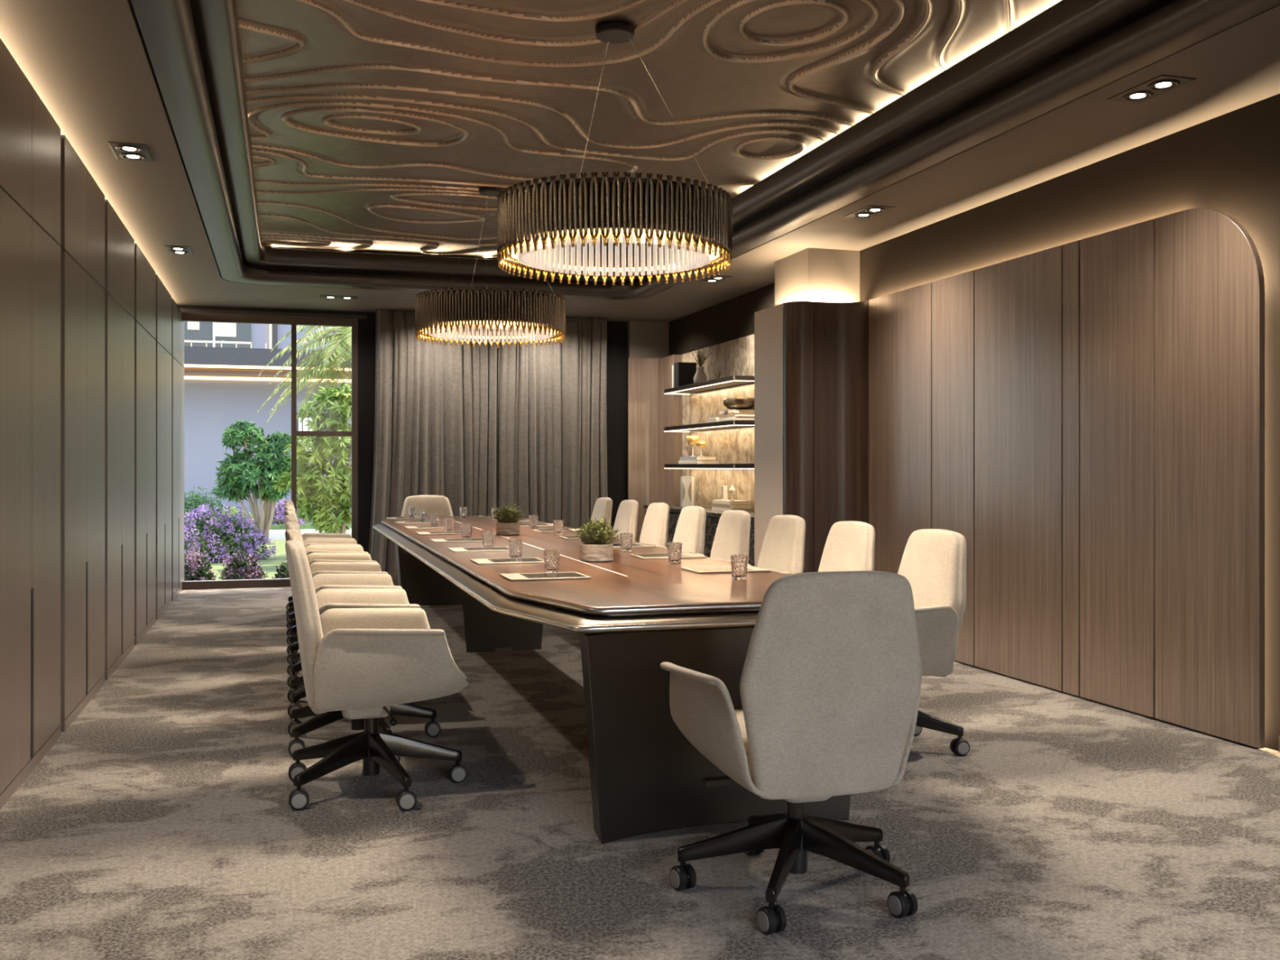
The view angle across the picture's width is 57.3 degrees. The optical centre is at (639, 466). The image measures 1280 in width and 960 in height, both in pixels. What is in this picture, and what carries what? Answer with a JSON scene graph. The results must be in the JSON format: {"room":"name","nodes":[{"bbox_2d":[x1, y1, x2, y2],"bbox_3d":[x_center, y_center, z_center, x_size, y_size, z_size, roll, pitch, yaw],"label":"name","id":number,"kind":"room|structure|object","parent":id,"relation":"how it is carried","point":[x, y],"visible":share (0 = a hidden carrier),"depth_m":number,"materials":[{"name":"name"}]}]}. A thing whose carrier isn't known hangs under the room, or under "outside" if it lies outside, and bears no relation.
{"room":"conference room","nodes":[
{"label":"conference room","id":0,"kind":"room"},
{"bbox_2d":[177,304,627,553],"bbox_3d":[-2.209,-0.400,12.184,5.350,3.200,0.200,0,0,-17],"label":"wall","id":1,"kind":"structure","parent":0,"point":[616,338],"depth_m":11.93,"materials":[{"name":"black paint"}]},
{"bbox_2d":[182,312,357,590],"bbox_3d":[-3.667,-0.150,11.673,1.665,2.700,0.070,0,0,-17],"label":"window","id":2,"kind":"structure","parent":1,"relation":"in","point":[293,321],"depth_m":11.70,"materials":[{"name":"brown metal"}]},
{"bbox_2d":[179,308,366,319],"bbox_3d":[-3.759,-1.518,11.607,2.050,0.035,0.006,0,0,-17],"label":"trim","id":3,"kind":"structure","parent":1,"relation":"attached to","point":[183,310],"depth_m":11.64,"materials":[{"name":"black"}]},
{"bbox_2d":[0,586,1279,959],"bbox_3d":[-0.072,1.260,5.486,5.550,0.120,13.940,0,0,-17],"label":"floor","id":4,"kind":"structure","parent":0,"point":[161,824],"depth_m":3.78,"materials":[{"name":"carpet"}]},
{"bbox_2d":[0,38,60,809],"bbox_3d":[-2.411,-0.150,4.608,0.043,2.700,1.240,0,0,-17],"label":"wall panel","id":5,"kind":"object","parent":4,"relation":"on","point":[30,136],"visible":1,"depth_m":4.52,"materials":[{"name":"brown wood"}]},
{"bbox_2d":[60,134,104,732],"bbox_3d":[-2.800,-0.150,5.891,0.043,2.700,1.240,0,0,-17],"label":"wall panel","id":6,"kind":"object","parent":4,"relation":"on","point":[82,199],"visible":0.89,"depth_m":5.71,"materials":[{"name":"brown wood"}]},
{"bbox_2d":[104,199,134,679],"bbox_3d":[-3.190,-0.150,7.173,0.043,2.700,1.240,0,0,-17],"label":"wall panel","id":7,"kind":"object","parent":4,"relation":"on","point":[119,244],"visible":0.88,"depth_m":7.07,"materials":[{"name":"brown wood"}]},
{"bbox_2d":[133,243,155,644],"bbox_3d":[-3.582,-0.150,8.464,0.043,2.700,1.240,0,0,-17],"label":"wall panel","id":8,"kind":"object","parent":4,"relation":"on","point":[144,318],"visible":0.87,"depth_m":8.40,"materials":[{"name":"brown wood"}]},
{"bbox_2d":[155,275,171,619],"bbox_3d":[-3.974,-0.150,9.756,0.043,2.700,1.240,0,0,-17],"label":"wall panel","id":9,"kind":"object","parent":4,"relation":"on","point":[163,298],"visible":0.84,"depth_m":9.66,"materials":[{"name":"brown wood"}]},
{"bbox_2d":[171,298,184,600],"bbox_3d":[-4.366,-0.150,11.048,0.043,2.700,1.240,0,0,-17],"label":"wall panel","id":10,"kind":"object","parent":4,"relation":"on","point":[177,324],"visible":0.88,"depth_m":10.83,"materials":[{"name":"brown wood"}]},
{"bbox_2d":[284,499,355,615],"bbox_3d":[-2.575,0.736,9.633,0.663,0.928,0.682,0,0,-17],"label":"chair","id":11,"kind":"object","parent":4,"relation":"on","point":[306,535],"visible":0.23,"depth_m":9.85,"materials":[{"name":"beige fabric"}]},
{"bbox_2d":[284,502,360,628],"bbox_3d":[-2.346,0.736,8.881,0.663,0.928,0.682,0,0,-17],"label":"chair","id":12,"kind":"object","parent":4,"relation":"on","point":[291,615],"visible":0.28,"depth_m":9.10,"materials":[{"name":"beige fabric"}]},
{"bbox_2d":[284,506,368,644],"bbox_3d":[-2.119,0.736,8.130,0.663,0.928,0.682,0,0,-17],"label":"chair","id":13,"kind":"object","parent":4,"relation":"on","point":[291,631],"visible":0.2,"depth_m":8.35,"materials":[{"name":"beige fabric"}]},
{"bbox_2d":[284,510,377,663],"bbox_3d":[-1.890,0.736,7.379,0.663,0.928,0.682,0,0,-17],"label":"chair","id":14,"kind":"object","parent":4,"relation":"on","point":[292,648],"visible":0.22,"depth_m":7.59,"materials":[{"name":"beige fabric"}]},
{"bbox_2d":[284,515,387,688],"bbox_3d":[-1.662,0.736,6.628,0.663,0.928,0.682,0,0,-17],"label":"chair","id":15,"kind":"object","parent":4,"relation":"on","point":[317,567],"visible":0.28,"depth_m":6.83,"materials":[{"name":"beige fabric"}]},
{"bbox_2d":[284,521,418,716],"bbox_3d":[-1.434,0.736,5.877,0.663,0.928,0.682,0,0,-17],"label":"chair","id":16,"kind":"object","parent":4,"relation":"on","point":[321,581],"visible":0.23,"depth_m":6.08,"materials":[{"name":"beige fabric"}]},
{"bbox_2d":[284,528,440,755],"bbox_3d":[-1.206,0.736,5.126,0.663,0.928,0.682,0,0,-17],"label":"chair","id":17,"kind":"object","parent":4,"relation":"on","point":[326,598],"visible":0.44,"depth_m":5.18,"materials":[{"name":"beige fabric"}]},
{"bbox_2d":[284,540,468,811],"bbox_3d":[-0.978,0.736,4.375,0.663,0.928,0.682,0,0,-17],"label":"chair","id":18,"kind":"object","parent":4,"relation":"on","point":[360,663],"visible":1,"depth_m":4.13,"materials":[{"name":"beige fabric"}]},
{"bbox_2d":[396,494,453,586],"bbox_3d":[-1.949,0.736,10.877,0.682,0.928,0.666,0,0,-19],"label":"chair","id":19,"kind":"object","parent":4,"relation":"on","point":[440,504],"visible":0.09,"depth_m":11.12,"materials":[{"name":"beige fabric"}]},
{"bbox_2d":[590,497,612,532],"bbox_3d":[-0.593,0.736,10.234,0.663,0.928,0.682,0,0,-17],"label":"chair","id":20,"kind":"object","parent":4,"relation":"on","point":[602,508],"visible":0.16,"depth_m":10.20,"materials":[{"name":"beige fabric"}]},
{"bbox_2d":[372,515,850,843],"bbox_3d":[-0.723,0.819,7.096,1.347,0.761,7.077,0,0,-17],"label":"conference table","id":21,"kind":"object","parent":4,"relation":"on","point":[633,615],"visible":0.52,"depth_m":3.92,"materials":[{"name":"brown wood"}]},
{"bbox_2d":[416,531,461,535],"bbox_3d":[-1.290,0.435,7.655,0.320,0.008,0.250,0,0,-17],"label":"desk pad","id":22,"kind":"object","parent":21,"relation":"on","point":[431,532],"visible":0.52,"depth_m":7.57,"materials":[{"name":"beige leather"}]},
{"bbox_2d":[444,517,453,531],"bbox_3d":[-1.277,0.392,7.837,0.068,0.095,0.068,0,0,3],"label":"glass tumbler","id":23,"kind":"object","parent":21,"relation":"on","point":[448,522],"visible":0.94,"depth_m":7.81,"materials":[{"name":"clear glass"}]},
{"bbox_2d":[430,537,482,542],"bbox_3d":[-1.061,0.435,6.904,0.320,0.008,0.250,0,0,-17],"label":"desk pad","id":24,"kind":"object","parent":21,"relation":"on","point":[474,540],"visible":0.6,"depth_m":6.82,"materials":[{"name":"beige leather"}]},
{"bbox_2d":[461,523,471,538],"bbox_3d":[-1.049,0.392,7.086,0.068,0.095,0.068,0,0,43],"label":"glass tumbler","id":25,"kind":"object","parent":21,"relation":"on","point":[466,528],"visible":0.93,"depth_m":7.06,"materials":[{"name":"clear glass"}]},
{"bbox_2d":[448,546,509,552],"bbox_3d":[-0.833,0.435,6.153,0.320,0.008,0.250,0,0,-17],"label":"desk pad","id":26,"kind":"object","parent":21,"relation":"on","point":[477,548],"visible":0.81,"depth_m":6.08,"materials":[{"name":"beige leather"}]},
{"bbox_2d":[481,529,494,546],"bbox_3d":[-0.821,0.392,6.335,0.068,0.095,0.068,0,0,-7],"label":"glass tumbler","id":27,"kind":"object","parent":21,"relation":"on","point":[487,535],"visible":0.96,"depth_m":6.31,"materials":[{"name":"clear glass"}]},
{"bbox_2d":[490,504,524,535],"bbox_3d":[-0.851,0.341,7.531,0.221,0.197,0.210,0,0,-14],"label":"planter","id":28,"kind":"object","parent":21,"relation":"on","point":[507,518],"visible":1,"depth_m":7.48,"materials":[{"name":"grey stone"}]},
{"bbox_2d":[470,557,544,564],"bbox_3d":[-0.605,0.435,5.402,0.320,0.008,0.250,0,0,-17],"label":"desk pad","id":29,"kind":"object","parent":21,"relation":"on","point":[521,560],"visible":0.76,"depth_m":5.34,"materials":[{"name":"beige leather"}]},
{"bbox_2d":[508,537,522,558],"bbox_3d":[-0.593,0.392,5.584,0.068,0.095,0.068,0,0,33],"label":"glass tumbler","id":30,"kind":"object","parent":21,"relation":"on","point":[515,545],"visible":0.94,"depth_m":5.56,"materials":[{"name":"clear glass"}]},
{"bbox_2d":[499,571,591,581],"bbox_3d":[-0.377,0.435,4.651,0.320,0.008,0.250,0,0,-17],"label":"desk pad","id":31,"kind":"object","parent":21,"relation":"on","point":[544,575],"visible":1,"depth_m":4.60,"materials":[{"name":"beige leather"}]},
{"bbox_2d":[543,549,559,572],"bbox_3d":[-0.364,0.392,4.832,0.068,0.095,0.068,0,0,-17],"label":"glass tumbler","id":32,"kind":"object","parent":21,"relation":"on","point":[551,557],"visible":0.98,"depth_m":4.81,"materials":[{"name":"clear glass"}]},
{"bbox_2d":[553,520,563,534],"bbox_3d":[-0.527,0.392,7.553,0.068,0.095,0.068,0,0,3],"label":"glass tumbler","id":33,"kind":"object","parent":21,"relation":"on","point":[557,524],"visible":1,"depth_m":7.53,"materials":[{"name":"clear glass"}]},
{"bbox_2d":[573,517,621,562],"bbox_3d":[-0.198,0.336,5.445,0.221,0.207,0.218,0,0,-17],"label":"planter","id":34,"kind":"object","parent":21,"relation":"on","point":[595,548],"visible":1,"depth_m":5.40,"materials":[{"name":"grey stone"}]},
{"bbox_2d":[619,533,632,551],"bbox_3d":[-0.071,0.392,6.050,0.068,0.095,0.068,0,0,-7],"label":"glass tumbler","id":35,"kind":"object","parent":21,"relation":"on","point":[626,539],"visible":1,"depth_m":6.03,"materials":[{"name":"clear glass"}]},
{"bbox_2d":[629,552,706,559],"bbox_3d":[0.134,0.435,5.721,0.320,0.008,0.250,0,0,-17],"label":"desk pad","id":36,"kind":"object","parent":21,"relation":"on","point":[684,555],"visible":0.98,"depth_m":5.68,"materials":[{"name":"beige leather"}]},
{"bbox_2d":[666,542,682,564],"bbox_3d":[0.157,0.392,5.299,0.068,0.095,0.068,0,0,33],"label":"glass tumbler","id":37,"kind":"object","parent":21,"relation":"on","point":[674,548],"visible":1,"depth_m":5.27,"materials":[{"name":"clear glass"}]},
{"bbox_2d":[680,564,771,573],"bbox_3d":[0.362,0.435,4.970,0.320,0.008,0.250,0,0,-17],"label":"desk pad","id":38,"kind":"object","parent":21,"relation":"on","point":[717,569],"visible":0.91,"depth_m":4.92,"materials":[{"name":"beige leather"}]},
{"bbox_2d":[730,554,747,580],"bbox_3d":[0.385,0.392,4.548,0.068,0.095,0.068,0,0,-17],"label":"glass tumbler","id":39,"kind":"object","parent":21,"relation":"on","point":[739,563],"visible":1,"depth_m":4.52,"materials":[{"name":"clear glass"}]},
{"bbox_2d":[607,499,638,541],"bbox_3d":[-0.365,0.736,9.483,0.663,0.928,0.682,0,0,-17],"label":"chair","id":40,"kind":"object","parent":4,"relation":"on","point":[626,519],"visible":0.15,"depth_m":9.44,"materials":[{"name":"beige fabric"}]},
{"bbox_2d":[632,502,669,547],"bbox_3d":[-0.137,0.736,8.732,0.663,0.928,0.682,0,0,-17],"label":"chair","id":41,"kind":"object","parent":4,"relation":"on","point":[654,531],"visible":0.16,"depth_m":8.69,"materials":[{"name":"beige fabric"}]},
{"bbox_2d":[657,506,706,554],"bbox_3d":[0.091,0.736,7.981,0.663,0.928,0.682,0,0,-17],"label":"chair","id":42,"kind":"object","parent":4,"relation":"on","point":[690,531],"visible":0.2,"depth_m":7.94,"materials":[{"name":"beige fabric"}]},
{"bbox_2d":[643,504,754,566],"bbox_3d":[0.720,0.800,10.617,0.434,0.800,3.300,0,0,-17],"label":"sideboard","id":43,"kind":"object","parent":4,"relation":"on","point":[713,517],"visible":0.16,"depth_m":10.30,"materials":[{"name":"stone"}]},
{"bbox_2d":[681,476,693,506],"bbox_3d":[0.470,0.250,11.565,0.022,0.300,0.300,0,0,-17],"label":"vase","id":44,"kind":"object","parent":43,"relation":"on","point":[687,482],"visible":0.96,"depth_m":11.53,"materials":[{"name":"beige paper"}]},
{"bbox_2d":[643,504,754,521],"bbox_3d":[0.722,0.417,10.617,0.430,0.035,3.300,0,0,-17],"label":"countertop","id":45,"kind":"structure","parent":43,"relation":"on","point":[673,508],"depth_m":10.63,"materials":[{"name":"stone"}]},
{"bbox_2d":[711,506,752,511],"bbox_3d":[0.826,0.385,10.566,0.200,0.030,0.500,0,0,-17],"label":"book","id":46,"kind":"object","parent":43,"relation":"on","point":[718,508],"visible":0.66,"depth_m":10.41,"materials":[{"name":"beige paper"}]},
{"bbox_2d":[711,503,751,508],"bbox_3d":[0.824,0.353,10.575,0.200,0.030,0.460,0,0,-17],"label":"book","id":47,"kind":"object","parent":46,"relation":"on","point":[721,505],"visible":0.86,"depth_m":10.37,"materials":[{"name":"beige paper"}]},
{"bbox_2d":[712,499,750,504],"bbox_3d":[0.821,0.321,10.585,0.200,0.030,0.420,0,0,-17],"label":"book","id":48,"kind":"object","parent":47,"relation":"on","point":[715,501],"visible":0.91,"depth_m":10.42,"materials":[{"name":"beige paper"}]},
{"bbox_2d":[695,510,751,562],"bbox_3d":[0.319,0.736,7.229,0.663,0.928,0.682,0,0,-17],"label":"chair","id":49,"kind":"object","parent":4,"relation":"on","point":[731,537],"visible":0.15,"depth_m":7.23,"materials":[{"name":"beige fabric"}]},
{"bbox_2d":[747,515,805,574],"bbox_3d":[0.547,0.736,6.478,0.663,0.928,0.682,0,0,-17],"label":"chair","id":50,"kind":"object","parent":4,"relation":"on","point":[783,548],"visible":0.16,"depth_m":6.46,"materials":[{"name":"beige fabric"}]},
{"bbox_2d":[660,570,921,934],"bbox_3d":[0.442,0.736,3.349,0.682,0.928,0.666,0,0,-19],"label":"chair","id":51,"kind":"object","parent":4,"relation":"on","point":[831,678],"visible":1,"depth_m":3.08,"materials":[{"name":"beige fabric"}]},
{"bbox_2d":[734,709,750,753],"bbox_3d":[0.424,0.752,3.389,0.450,0.061,0.520,0,0,-17],"label":"seat cushion","id":52,"kind":"object","parent":51,"relation":"on","point":[739,713],"depth_m":3.26,"materials":[{"name":"beige fabric"}]},
{"bbox_2d":[817,520,875,572],"bbox_3d":[0.775,0.736,5.727,0.663,0.928,0.682,0,0,-17],"label":"chair","id":53,"kind":"object","parent":4,"relation":"on","point":[850,545],"visible":0.14,"depth_m":5.74,"materials":[{"name":"beige fabric"}]},
{"bbox_2d":[897,528,969,755],"bbox_3d":[1.003,0.736,4.976,0.663,0.928,0.682,0,0,-17],"label":"chair","id":54,"kind":"object","parent":4,"relation":"on","point":[933,562],"visible":0.38,"depth_m":4.87,"materials":[{"name":"beige fabric"}]},
{"bbox_2d":[913,598,933,608],"bbox_3d":[1.240,0.559,5.048,0.122,0.402,0.452,0,0,-17],"label":"cushion","id":55,"kind":"object","parent":54,"relation":"on","point":[918,602],"depth_m":5.00,"materials":[{"name":"beige fabric"}]},
{"bbox_2d":[0,0,1279,322],"bbox_3d":[-0.217,-1.595,5.483,5.290,0.050,13.820,0,0,-17],"label":"ceiling","id":56,"kind":"structure","parent":0,"point":[88,62],"depth_m":5.77,"materials":[{"name":"brown paint"}]},
{"bbox_2d":[107,141,153,161],"bbox_3d":[-2.537,-1.580,5.845,0.170,0.040,0.330,0,0,-17],"label":"recessed light","id":57,"kind":"object","parent":56,"relation":"in","point":[122,151],"visible":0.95,"depth_m":5.82,"materials":[{"name":"black metal"}]},
{"bbox_2d":[164,244,193,254],"bbox_3d":[-3.342,-1.580,8.495,0.170,0.040,0.330,0,0,-17],"label":"recessed light","id":58,"kind":"object","parent":56,"relation":"in","point":[180,250],"visible":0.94,"depth_m":8.46,"materials":[{"name":"black metal"}]},
{"bbox_2d":[368,309,607,585],"bbox_3d":[-1.530,-0.187,12.044,2.510,2.756,0.151,0,0,-17],"label":"curtain","id":59,"kind":"object","parent":56,"relation":"hanging from","point":[481,428],"visible":0.58,"depth_m":12.00,"materials":[{"name":"grey fabric"}]},
{"bbox_2d":[130,0,1279,299],"bbox_3d":[-0.486,-1.760,6.316,3.728,0.380,8.858,0,0,-17],"label":"trim","id":60,"kind":"structure","parent":56,"relation":"attached to","point":[1072,49],"depth_m":5.68,"materials":[{"name":"black paint"}]},
{"bbox_2d":[699,275,731,282],"bbox_3d":[0.629,-1.580,9.806,0.170,0.040,0.330,0,0,-17],"label":"recessed light","id":61,"kind":"object","parent":56,"relation":"in","point":[713,278],"visible":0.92,"depth_m":9.78,"materials":[{"name":"black metal"}]},
{"bbox_2d":[844,204,894,218],"bbox_3d":[1.413,-1.580,7.222,0.170,0.040,0.330,0,0,-17],"label":"recessed light","id":62,"kind":"object","parent":56,"relation":"in","point":[871,211],"visible":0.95,"depth_m":7.20,"materials":[{"name":"black"}]},
{"bbox_2d":[1106,74,1196,103],"bbox_3d":[2.125,-1.580,4.878,0.170,0.040,0.330,0,0,-17],"label":"recessed light","id":63,"kind":"object","parent":56,"relation":"in","point":[1162,84],"visible":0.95,"depth_m":4.86,"materials":[{"name":"black"}]},
{"bbox_2d":[626,320,669,358],"bbox_3d":[0.089,-1.370,12.735,0.450,0.400,0.080,0,0,-17],"label":"wall","id":64,"kind":"structure","parent":0,"point":[645,340],"depth_m":12.70,"materials":[{"name":"brown paint"}]},
{"bbox_2d":[235,0,1062,258],"bbox_3d":[-0.486,-1.877,6.319,3.502,0.025,8.636,0,0,-17],"label":"ceiling","id":65,"kind":"structure","parent":0,"point":[375,125],"depth_m":5.89,"materials":[{"name":"brown wood"}]},
{"bbox_2d":[415,186,565,347],"bbox_3d":[-1.007,-1.367,7.929,1.006,1.023,1.006,0,0,6],"label":"chandelier","id":66,"kind":"object","parent":65,"relation":"hanging from","point":[468,315],"visible":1,"depth_m":7.55,"materials":[{"name":"gold metal"}]},
{"bbox_2d":[497,22,732,285],"bbox_3d":[-0.107,-1.367,5.036,1.006,1.023,1.006,0,0,-39],"label":"chandelier","id":67,"kind":"object","parent":65,"relation":"hanging from","point":[606,224],"visible":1,"depth_m":4.68,"materials":[{"name":"gold metal"}]},
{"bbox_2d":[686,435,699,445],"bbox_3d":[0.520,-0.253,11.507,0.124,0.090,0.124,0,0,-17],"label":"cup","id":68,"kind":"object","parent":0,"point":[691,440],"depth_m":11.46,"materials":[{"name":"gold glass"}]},
{"bbox_2d":[774,248,859,306],"bbox_3d":[1.317,-1.357,8.760,0.410,0.425,0.600,0,0,-17],"label":"wall column","id":69,"kind":"structure","parent":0,"point":[808,274],"depth_m":8.50,"materials":[{"name":"brown paint"}]},
{"bbox_2d":[669,93,1279,751],"bbox_3d":[2.340,-0.400,6.354,0.150,3.200,14.000,0,0,-17],"label":"wall","id":70,"kind":"structure","parent":0,"point":[1228,163],"depth_m":5.72,"materials":[{"name":"brown paint"}]},
{"bbox_2d":[627,354,682,542],"bbox_3d":[0.206,0.009,12.521,0.694,2.358,0.246,0,0,37],"label":"wall paneling","id":71,"kind":"structure","parent":70,"relation":"attached to","point":[650,410],"depth_m":12.64,"materials":[{"name":"brown wood"}]},
{"bbox_2d":[682,333,754,511],"bbox_3d":[0.937,-0.388,10.683,0.020,1.575,3.340,0,0,-17],"label":"wall","id":72,"kind":"structure","parent":70,"relation":"attached to","point":[735,357],"depth_m":11.16,"materials":[{"name":"beige stone"}]},
{"bbox_2d":[664,375,754,394],"bbox_3d":[0.659,-0.764,11.098,0.272,0.048,1.944,0,0,-17],"label":"wall shelf","id":73,"kind":"object","parent":72,"relation":"attached to","point":[733,380],"visible":0.84,"depth_m":10.83,"materials":[{"name":"brown metal"}]},
{"bbox_2d":[674,362,696,387],"bbox_3d":[0.454,-0.913,11.759,0.190,0.250,0.140,0,0,-17],"label":"book","id":74,"kind":"object","parent":73,"relation":"on","point":[684,372],"visible":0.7,"depth_m":11.69,"materials":[{"name":"black paper"}]},
{"bbox_2d":[691,344,711,382],"bbox_3d":[0.590,-0.977,11.272,0.238,0.377,0.190,0,0,45],"label":"flower vase","id":75,"kind":"object","parent":73,"relation":"on","point":[700,376],"visible":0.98,"depth_m":11.24,"materials":[{"name":"beige ceramic"}]},
{"bbox_2d":[664,419,754,431],"bbox_3d":[0.659,-0.379,11.098,0.272,0.048,1.944,0,0,-17],"label":"wall shelf","id":76,"kind":"object","parent":72,"relation":"attached to","point":[735,423],"visible":0.84,"depth_m":10.81,"materials":[{"name":"brown metal"}]},
{"bbox_2d":[719,416,754,421],"bbox_3d":[0.871,-0.420,10.402,0.210,0.034,0.400,0,0,-17],"label":"book","id":77,"kind":"object","parent":76,"relation":"on","point":[731,418],"visible":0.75,"depth_m":10.22,"materials":[{"name":"beige paper"}]},
{"bbox_2d":[719,413,754,417],"bbox_3d":[0.868,-0.453,10.411,0.210,0.028,0.360,0,0,-17],"label":"book","id":78,"kind":"object","parent":77,"relation":"on","point":[729,415],"visible":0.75,"depth_m":10.25,"materials":[{"name":"beige paper"}]},
{"bbox_2d":[719,409,754,414],"bbox_3d":[0.864,-0.483,10.425,0.210,0.028,0.330,0,0,-17],"label":"book","id":79,"kind":"object","parent":78,"relation":"on","point":[728,411],"visible":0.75,"depth_m":10.28,"materials":[{"name":"beige paper"}]},
{"bbox_2d":[723,397,754,409],"bbox_3d":[0.879,-0.550,10.393,0.284,0.105,0.284,0,0,-17],"label":"bowl","id":80,"kind":"object","parent":79,"relation":"on","point":[731,403],"visible":0.88,"depth_m":10.29,"materials":[{"name":"brown metal"}]},
{"bbox_2d":[664,463,754,469],"bbox_3d":[0.659,-0.002,11.098,0.272,0.048,1.944,0,0,-17],"label":"wall shelf","id":81,"kind":"object","parent":72,"relation":"attached to","point":[724,466],"visible":0.84,"depth_m":10.64,"materials":[{"name":"brown metal"}]},
{"bbox_2d":[678,460,718,463],"bbox_3d":[0.567,-0.043,11.386,0.220,0.034,0.560,0,0,-17],"label":"book","id":82,"kind":"object","parent":81,"relation":"on","point":[679,461],"visible":0.89,"depth_m":11.14,"materials":[{"name":"beige paper"}]},
{"bbox_2d":[680,456,716,460],"bbox_3d":[0.561,-0.079,11.405,0.200,0.034,0.500,0,0,-17],"label":"book","id":83,"kind":"object","parent":82,"relation":"on","point":[684,458],"visible":1,"depth_m":11.18,"materials":[{"name":"grey paper"}]},
{"bbox_2d":[686,435,699,456],"bbox_3d":[0.520,-0.198,11.507,0.124,0.200,0.124,0,0,-17],"label":"goblet","id":84,"kind":"object","parent":83,"relation":"on","point":[691,440],"visible":0.93,"depth_m":11.46,"materials":[{"name":"gold metal"}]},
{"bbox_2d":[754,208,1264,749],"bbox_3d":[1.776,0.015,6.938,0.590,2.370,4.314,0,0,-17],"label":"wall paneling","id":85,"kind":"structure","parent":70,"relation":"attached to","point":[1087,414],"depth_m":6.12,"materials":[{"name":"brown wood"}]},
{"label":"outside","id":86,"kind":"structure","parent":0,"visible":0},
{"bbox_3d":[-7.589,1.370,24.998,24.000,0.100,27.750,0,0,-17],"label":"ground","id":87,"kind":"structure","parent":86,"visible":0},
{"bbox_2d":[184,542,217,581],"bbox_3d":[-4.812,1.085,12.477,0.592,0.542,0.650,0,0,-37],"label":"flowering shrub","id":88,"kind":"object","parent":87,"relation":"on","point":[195,566],"visible":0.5,"depth_m":12.37,"materials":[{"name":"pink plant"}]},
{"bbox_2d":[217,549,267,580],"bbox_3d":[-4.274,1.132,12.697,0.580,0.476,0.562,0,0,36],"label":"flowering shrub","id":89,"kind":"object","parent":87,"relation":"on","point":[240,566],"visible":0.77,"depth_m":12.57,"materials":[{"name":"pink plant"}]},
{"bbox_2d":[183,321,351,519],"bbox_3d":[-7.386,-2.450,24.329,18.000,7.700,1.750,0,0,-17],"label":"neighbouring house","id":90,"kind":"structure","parent":87,"relation":"on","point":[224,361],"depth_m":24.49,"materials":[{"name":"grey paint"}]},
{"bbox_2d":[271,558,289,578],"bbox_3d":[-3.752,1.173,12.853,0.517,0.392,0.613,0,0,-32],"label":"flowering shrub","id":91,"kind":"object","parent":87,"relation":"on","point":[282,572],"visible":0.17,"depth_m":12.75,"materials":[{"name":"green plant"}]},
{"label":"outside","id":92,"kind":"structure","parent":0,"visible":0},
{"bbox_2d":[208,518,351,530],"bbox_3d":[-7.074,1.210,23.300,12.000,0.220,2.900,0,0,-17],"label":"bed","id":93,"kind":"object","parent":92,"point":[277,526],"depth_m":22.03,"materials":[{"name":"green plant"}]},
{"bbox_2d":[184,485,226,519],"bbox_3d":[-8.676,0.816,22.955,1.337,0.877,0.888,0,0,-17],"label":"flowering shrub","id":94,"kind":"object","parent":93,"relation":"on","point":[195,501],"visible":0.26,"depth_m":22.93,"materials":[{"name":"green plant"}]},
{"bbox_2d":[270,497,308,524],"bbox_3d":[-6.822,0.925,22.467,0.966,0.692,0.754,0,0,-4],"label":"flowering shrub","id":95,"kind":"object","parent":93,"relation":"on","point":[279,511],"visible":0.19,"depth_m":22.31,"materials":[{"name":"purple plant"}]},
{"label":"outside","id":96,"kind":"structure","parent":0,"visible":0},
{"bbox_2d":[188,539,287,580],"bbox_3d":[-4.913,1.310,17.215,3.800,0.020,7.800,0,0,-17],"label":"lawn","id":97,"kind":"structure","parent":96,"point":[268,566],"depth_m":15.95,"materials":[{"name":"green plant"}]},
{"bbox_2d":[184,502,277,564],"bbox_3d":[-5.957,0.920,16.194,1.358,0.869,1.314,0,0,23],"label":"flowering shrub","id":98,"kind":"object","parent":97,"relation":"on","point":[220,544],"visible":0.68,"depth_m":16.03,"materials":[{"name":"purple plant"}]},
{"bbox_2d":[210,419,306,542],"bbox_3d":[-6.429,0.262,19.875,1.634,2.129,1.163,0,0,-17],"label":"tree","id":99,"kind":"object","parent":97,"relation":"on","point":[237,484],"visible":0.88,"depth_m":19.77,"materials":[{"name":"green plant"}]},
{"bbox_2d":[255,324,351,422],"bbox_3d":[-3.946,-0.451,17.458,3.347,3.513,2.652,0,0,-8],"label":"palm tree","id":100,"kind":"object","parent":97,"relation":"on","point":[343,337],"visible":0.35,"depth_m":17.06,"materials":[{"name":"green plant"}]},
{"bbox_2d":[272,382,351,533],"bbox_3d":[-4.119,0.056,15.454,1.390,2.517,0.917,0,0,-17],"label":"tree","id":101,"kind":"object","parent":97,"relation":"on","point":[330,497],"visible":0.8,"depth_m":15.32,"materials":[{"name":"green plant"}]},
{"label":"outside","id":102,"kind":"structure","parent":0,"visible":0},
{"bbox_2d":[193,528,351,540],"bbox_3d":[-6.492,1.250,21.386,12.000,0.140,1.100,0,0,-17],"label":"path","id":103,"kind":"structure","parent":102,"point":[273,535],"depth_m":20.91,"materials":[{"name":"grey concrete"}]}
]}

